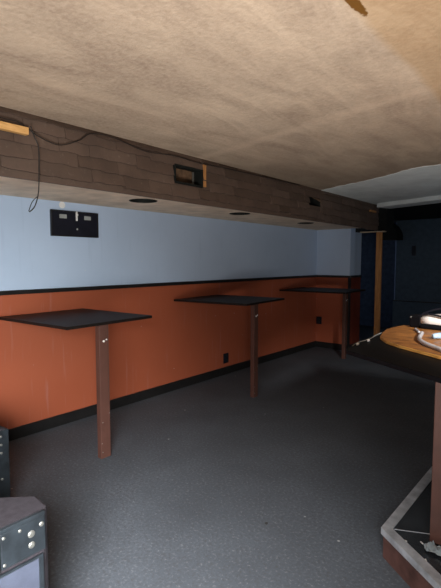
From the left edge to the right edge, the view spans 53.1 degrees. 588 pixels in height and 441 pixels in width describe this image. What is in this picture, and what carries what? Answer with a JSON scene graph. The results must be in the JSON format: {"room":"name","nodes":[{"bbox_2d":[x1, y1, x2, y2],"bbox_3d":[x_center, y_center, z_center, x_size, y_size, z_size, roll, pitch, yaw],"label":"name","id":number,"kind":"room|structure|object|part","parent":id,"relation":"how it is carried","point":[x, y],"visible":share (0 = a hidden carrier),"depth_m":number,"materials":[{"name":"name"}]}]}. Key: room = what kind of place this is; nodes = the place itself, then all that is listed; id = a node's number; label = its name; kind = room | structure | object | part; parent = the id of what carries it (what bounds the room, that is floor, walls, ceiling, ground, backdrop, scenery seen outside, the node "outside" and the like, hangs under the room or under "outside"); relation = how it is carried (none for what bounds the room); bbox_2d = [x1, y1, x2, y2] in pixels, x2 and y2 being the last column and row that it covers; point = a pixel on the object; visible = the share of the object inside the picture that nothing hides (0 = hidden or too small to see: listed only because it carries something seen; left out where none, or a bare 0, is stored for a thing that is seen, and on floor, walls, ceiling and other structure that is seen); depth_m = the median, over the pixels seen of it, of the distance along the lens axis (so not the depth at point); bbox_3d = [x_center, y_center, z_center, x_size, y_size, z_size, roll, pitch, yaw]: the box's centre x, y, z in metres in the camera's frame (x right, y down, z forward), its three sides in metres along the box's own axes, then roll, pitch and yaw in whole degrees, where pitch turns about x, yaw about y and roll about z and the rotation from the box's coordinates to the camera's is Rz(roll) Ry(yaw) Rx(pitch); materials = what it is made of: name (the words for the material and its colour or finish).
{"room":"entertainment venue","nodes":[
{"label":"entertainment venue","id":0,"kind":"room"},
{"bbox_2d":[0,195,316,428],"bbox_3d":[-0.878,-0.096,4.760,0.140,2.480,7.750,4,6,40],"label":"wall","id":1,"kind":"structure","parent":0,"point":[46,372],"depth_m":4.66,"materials":[{"name":"blue paint"}]},
{"bbox_2d":[59,202,64,207],"bbox_3d":[-1.418,-0.797,3.951,0.005,0.060,0.060,4,6,40],"label":"sensor","id":2,"kind":"object","parent":1,"relation":"attached to","point":[61,204],"visible":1,"depth_m":3.95,"materials":[{"name":"white plastic"}]},
{"bbox_2d":[50,209,98,237],"bbox_3d":[-1.329,-0.639,4.042,0.039,0.230,0.480,4,6,40],"label":"wall plate","id":3,"kind":"object","parent":1,"relation":"attached to","point":[62,222],"visible":1,"depth_m":4.02,"materials":[{"name":"black plastic"}]},
{"bbox_2d":[0,275,316,295],"bbox_3d":[-0.818,-0.092,4.709,0.019,0.036,7.750,4,6,40],"label":"trim","id":4,"kind":"structure","parent":1,"relation":"attached to","point":[50,290],"depth_m":4.56,"materials":[{"name":"black paint"}]},
{"bbox_2d":[8,341,315,440],"bbox_3d":[-0.820,1.095,4.800,0.015,0.100,7.750,4,6,40],"label":"baseboard","id":5,"kind":"structure","parent":1,"relation":"attached to","point":[48,423],"depth_m":4.73,"materials":[{"name":"black paint"}]},
{"bbox_2d":[223,353,228,363],"bbox_3d":[0.074,0.851,5.849,0.012,0.132,0.104,4,6,40],"label":"power outlet","id":6,"kind":"object","parent":1,"relation":"attached to","point":[226,355],"visible":1,"depth_m":5.84,"materials":[{"name":"black plastic"}]},
{"bbox_2d":[0,176,357,229],"bbox_3d":[-0.457,-0.865,4.348,0.960,0.016,7.750,4,6,40],"label":"ceiling","id":7,"kind":"structure","parent":0,"point":[8,186],"depth_m":4.15,"materials":[{"name":"beige paint"}]},
{"bbox_2d":[129,199,156,202],"bbox_3d":[-0.679,-0.889,3.878,0.249,0.145,0.249,4,6,40],"label":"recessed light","id":8,"kind":"object","parent":7,"relation":"attached to","point":[130,200],"visible":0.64,"depth_m":3.98,"materials":[{"name":"black metal"}]},
{"bbox_2d":[229,212,249,214],"bbox_3d":[0.215,-0.968,4.932,0.237,0.145,0.237,4,6,40],"label":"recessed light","id":9,"kind":"object","parent":7,"relation":"attached to","point":[235,213],"visible":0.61,"depth_m":5.02,"materials":[{"name":"black metal"}]},
{"bbox_2d":[0,106,379,230],"bbox_3d":[-0.008,-0.998,4.090,0.055,0.420,7.950,4,6,40],"label":"ceiling beam","id":10,"kind":"structure","parent":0,"point":[96,161],"depth_m":3.38,"materials":[{"name":"brown wood"}]},
{"bbox_2d":[0,121,28,135],"bbox_3d":[-1.415,-0.954,2.354,0.038,0.042,0.785,4,6,40],"label":"batten","id":11,"kind":"object","parent":10,"relation":"attached to","point":[4,126],"visible":1,"depth_m":2.58,"materials":[{"name":"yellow wood"}]},
{"bbox_2d":[29,126,39,211],"bbox_3d":[-1.133,-0.751,2.673,0.019,0.513,0.079,4,6,40],"label":"cable","id":12,"kind":"object","parent":10,"relation":"hanging from","point":[30,126],"visible":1,"depth_m":2.69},
{"bbox_2d":[0,117,296,184],"bbox_3d":[-0.260,-1.092,3.738,0.008,0.146,3.700,4,6,40],"label":"cable","id":13,"kind":"object","parent":10,"relation":"attached to","point":[0,117],"visible":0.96,"depth_m":3.20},
{"bbox_2d":[173,163,205,187],"bbox_3d":[-0.300,-1.035,3.813,0.130,0.205,0.386,4,6,40],"label":"air vent","id":14,"kind":"object","parent":10,"relation":"in","point":[184,175],"visible":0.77,"depth_m":3.88,"materials":[{"name":"black metal"}]},
{"bbox_3d":[-0.357,-1.012,3.840,0.010,0.149,0.344,4,6,40],"label":"plate","id":15,"kind":"part","parent":14,"relation":"part of","materials":[{"name":"brown metal"}]},
{"bbox_2d":[309,197,321,206],"bbox_3d":[1.138,-1.157,5.521,0.150,0.114,0.312,4,6,40],"label":"air vent","id":16,"kind":"object","parent":10,"relation":"in","point":[313,201],"visible":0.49,"depth_m":5.63,"materials":[{"name":"black metal"}]},
{"bbox_2d":[322,164,440,204],"bbox_3d":[3.584,-1.197,3.492,2.505,0.074,7.378,-2,5,-28],"label":"ceiling","id":17,"kind":"structure","parent":10,"relation":"attached to","point":[424,181],"depth_m":5.39,"materials":[{"name":"white paint"}]},
{"bbox_2d":[377,195,440,208],"bbox_3d":[4.257,-1.192,4.316,0.320,0.062,6.315,-3,5,-32],"label":"trim","id":18,"kind":"structure","parent":10,"relation":"attached to","point":[432,199],"depth_m":6.45,"materials":[{"name":"white paint"}]},
{"bbox_2d":[0,0,440,189],"bbox_3d":[0.862,-1.029,1.155,7.060,0.080,7.390,4,6,40],"label":"ceiling","id":19,"kind":"structure","parent":0,"point":[317,94],"depth_m":2.15,"materials":[{"name":"beige paint"}]},
{"bbox_2d":[9,325,434,587],"bbox_3d":[2.569,1.269,3.942,8.200,0.120,11.020,4,6,40],"label":"floor","id":20,"kind":"structure","parent":0,"point":[328,447],"depth_m":3.02,"materials":[{"name":"grey carpet"}]},
{"bbox_2d":[0,426,10,496],"bbox_3d":[-1.653,1.060,2.588,0.490,0.500,0.606,4,6,40],"label":"loudspeaker","id":21,"kind":"object","parent":20,"relation":"on","point":[5,491],"visible":0.77,"depth_m":2.64,"materials":[{"name":"black metal"}]},
{"bbox_2d":[0,496,48,587],"bbox_3d":[-1.055,1.086,1.558,0.590,0.602,0.699,4,6,40],"label":"machine","id":22,"kind":"object","parent":20,"relation":"on","point":[24,563],"visible":1,"depth_m":1.55,"materials":[{"name":"black metal"}]},
{"bbox_2d":[0,553,43,587],"bbox_3d":[-0.846,1.155,1.368,0.020,0.412,0.628,4,6,40],"label":"grille","id":23,"kind":"object","parent":22,"relation":"attached to","point":[27,572],"depth_m":1.54,"materials":[{"name":"metal"}]},
{"bbox_2d":[0,308,151,458],"bbox_3d":[-1.167,0.705,3.608,0.920,1.055,0.800,3,5,36],"label":"table","id":24,"kind":"object","parent":20,"relation":"on","point":[71,319],"visible":1,"depth_m":3.35,"materials":[{"name":"black laminate"}]},
{"bbox_3d":[-0.893,0.736,3.354,0.050,1.032,0.085,4,6,40],"label":"post","id":25,"kind":"part","parent":24,"relation":"part of","materials":[{"name":"red paint"}]},
{"bbox_2d":[174,295,284,397],"bbox_3d":[0.109,0.587,5.069,0.950,1.072,0.860,3,5,34],"label":"table","id":26,"kind":"object","parent":20,"relation":"on","point":[253,301],"visible":1,"depth_m":4.84,"materials":[{"name":"black laminate"}]},
{"bbox_3d":[0.371,0.615,4.854,0.050,1.050,0.075,4,6,40],"label":"post","id":27,"kind":"part","parent":26,"relation":"part of","materials":[{"name":"red paint"}]},
{"bbox_2d":[279,287,365,358],"bbox_3d":[1.556,0.463,6.751,1.030,1.068,0.840,3,5,37],"label":"table","id":28,"kind":"object","parent":20,"relation":"on","point":[343,291],"visible":1,"depth_m":6.71,"materials":[{"name":"black laminate"}]},
{"bbox_3d":[1.901,0.474,6.764,0.050,1.046,0.060,4,6,40],"label":"post","id":29,"kind":"part","parent":28,"relation":"part of","materials":[{"name":"red paint"}]},
{"bbox_2d":[360,231,385,334],"bbox_3d":[2.446,-0.019,7.144,0.390,1.972,0.100,4,6,40],"label":"timber post","id":30,"kind":"object","parent":20,"relation":"on","point":[379,234],"visible":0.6,"depth_m":7.05,"materials":[{"name":"brown wood"}]},
{"bbox_3d":[2.527,-0.006,7.078,0.088,1.955,0.040,4,6,40],"label":"post","id":31,"kind":"part","parent":30,"relation":"part of","materials":[{"name":"brown wood"}]},
{"bbox_2d":[381,467,440,587],"bbox_3d":[1.703,1.305,1.634,2.145,0.154,2.462,4,6,40],"label":"platform","id":32,"kind":"object","parent":20,"relation":"on","point":[410,522],"visible":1,"depth_m":2.17,"materials":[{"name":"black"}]},
{"bbox_2d":[346,331,440,544],"bbox_3d":[1.480,0.756,2.058,1.800,0.876,2.038,4,6,40],"label":"table","id":33,"kind":"object","parent":32,"relation":"on","point":[377,351],"depth_m":2.09,"materials":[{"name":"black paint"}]},
{"bbox_2d":[352,332,382,345],"bbox_3d":[0.926,0.262,2.678,0.045,0.016,0.652,3,5,37],"label":"cord","id":34,"kind":"object","parent":33,"relation":"on","point":[368,340],"visible":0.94,"depth_m":2.56,"materials":[{"name":"white plastic"}]},
{"bbox_2d":[346,331,440,382],"bbox_3d":[1.480,0.332,2.026,1.800,0.024,2.038,4,6,40],"label":"countertop","id":35,"kind":"structure","parent":33,"relation":"on","point":[377,351],"depth_m":2.14,"materials":[{"name":"black wood"}]},
{"bbox_2d":[380,325,440,359],"bbox_3d":[1.497,0.295,2.219,1.525,0.018,1.559,4,6,40],"label":"plywood sheet","id":36,"kind":"object","parent":33,"relation":"on","point":[404,337],"visible":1,"depth_m":2.54,"materials":[{"name":"brown wood"}]},
{"bbox_2d":[409,308,440,330],"bbox_3d":[1.508,0.160,2.821,0.179,0.162,0.580,-4,6,-42],"label":"electronic device","id":37,"kind":"object","parent":36,"relation":"on","point":[426,320],"depth_m":2.93,"materials":[{"name":"plastic"}]},
{"bbox_2d":[417,331,440,351],"bbox_3d":[1.138,0.260,2.397,0.104,0.023,0.636,1,4,10],"label":"hose","id":38,"kind":"object","parent":36,"relation":"on","point":[419,338],"visible":1,"depth_m":2.32,"materials":[{"name":"grey plastic"}]},
{"bbox_2d":[432,332,440,338],"bbox_3d":[1.376,0.237,2.591,0.338,0.036,0.038,-2,5,-23],"label":"bundle","id":39,"kind":"object","parent":36,"relation":"on","point":[436,335],"visible":1,"depth_m":2.53,"materials":[{"name":"plastic"}]},
{"bbox_3d":[1.073,0.766,2.094,0.100,0.851,0.090,4,6,40],"label":"post","id":40,"kind":"part","parent":33,"relation":"part of","materials":[{"name":"red paint"}]},
{"bbox_2d":[424,541,440,555],"bbox_3d":[1.001,1.177,2.041,0.110,0.034,0.069,4,6,40],"label":"plastic wrap","id":41,"kind":"object","parent":32,"relation":"on","point":[430,546],"visible":1,"depth_m":2.05,"materials":[{"name":"grey plastic"}]},
{"bbox_2d":[315,228,361,343],"bbox_3d":[1.992,-0.315,7.695,0.750,2.480,0.450,4,6,40],"label":"wall","id":42,"kind":"structure","parent":0,"point":[338,250],"depth_m":7.49,"materials":[{"name":"blue paint"}]},
{"bbox_2d":[316,316,321,323],"bbox_3d":[1.713,0.458,7.685,0.104,0.132,0.012,4,6,40],"label":"power outlet","id":43,"kind":"object","parent":42,"relation":"attached to","point":[318,319],"visible":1,"depth_m":7.68,"materials":[{"name":"black plastic"}]},
{"bbox_2d":[316,341,356,349],"bbox_3d":[2.047,0.876,7.729,0.624,0.100,0.464,4,6,40],"label":"baseboard","id":44,"kind":"structure","parent":42,"relation":"attached to","point":[318,343],"depth_m":7.56,"materials":[{"name":"black paint"}]},
{"bbox_2d":[317,275,361,277],"bbox_3d":[2.047,-0.311,7.637,0.628,0.036,0.468,4,6,40],"label":"trim","id":45,"kind":"structure","parent":42,"relation":"attached to","point":[334,276],"depth_m":7.43,"materials":[{"name":"black paint"}]},
{"bbox_2d":[346,278,350,344],"bbox_3d":[2.134,0.292,7.336,0.035,1.122,0.045,4,6,40],"label":"trim","id":46,"kind":"structure","parent":42,"relation":"attached to","point":[349,279],"depth_m":7.32,"materials":[{"name":"black paint"}]},
{"bbox_2d":[356,208,393,232],"bbox_3d":[2.558,-1.240,7.319,0.510,0.420,0.330,4,6,40],"label":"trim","id":47,"kind":"structure","parent":42,"relation":"attached to","point":[385,215],"depth_m":7.10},
{"bbox_2d":[360,223,396,327],"bbox_3d":[3.494,-0.500,10.168,1.060,2.480,0.120,4,6,40],"label":"wall","id":48,"kind":"structure","parent":0,"point":[368,244],"depth_m":10.06,"materials":[{"name":"blue paint"}]},
{"bbox_2d":[392,218,440,327],"bbox_3d":[6.380,-0.296,7.438,6.600,2.480,0.600,4,6,40],"label":"wall","id":49,"kind":"structure","parent":0,"point":[418,277],"depth_m":9.01,"materials":[{"name":"blue paint"}]},
{"bbox_2d":[412,246,415,255],"bbox_3d":[3.962,-0.887,9.034,0.075,0.200,0.018,4,6,40],"label":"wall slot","id":50,"kind":"object","parent":49,"relation":"attached to","point":[413,247],"visible":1,"depth_m":9.03,"materials":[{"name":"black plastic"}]},
{"bbox_2d":[393,300,440,303],"bbox_3d":[6.184,0.295,7.249,6.600,0.020,0.016,4,6,40],"label":"trim","id":51,"kind":"structure","parent":49,"relation":"attached to","point":[393,300],"depth_m":9.03,"materials":[{"name":"black paint"}]},
{"bbox_2d":[392,203,440,222],"bbox_3d":[4.570,-1.371,6.132,7.800,0.140,4.800,4,6,40],"label":"ceiling","id":52,"kind":"structure","parent":0,"point":[428,211],"depth_m":7.66,"materials":[{"name":"black paint"}]},
{"bbox_2d":[383,223,402,240],"bbox_3d":[3.533,-1.317,9.092,0.340,0.410,0.380,4,6,40],"label":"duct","id":53,"kind":"object","parent":52,"relation":"hanging from","point":[397,234],"visible":0.56,"depth_m":8.96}
]}

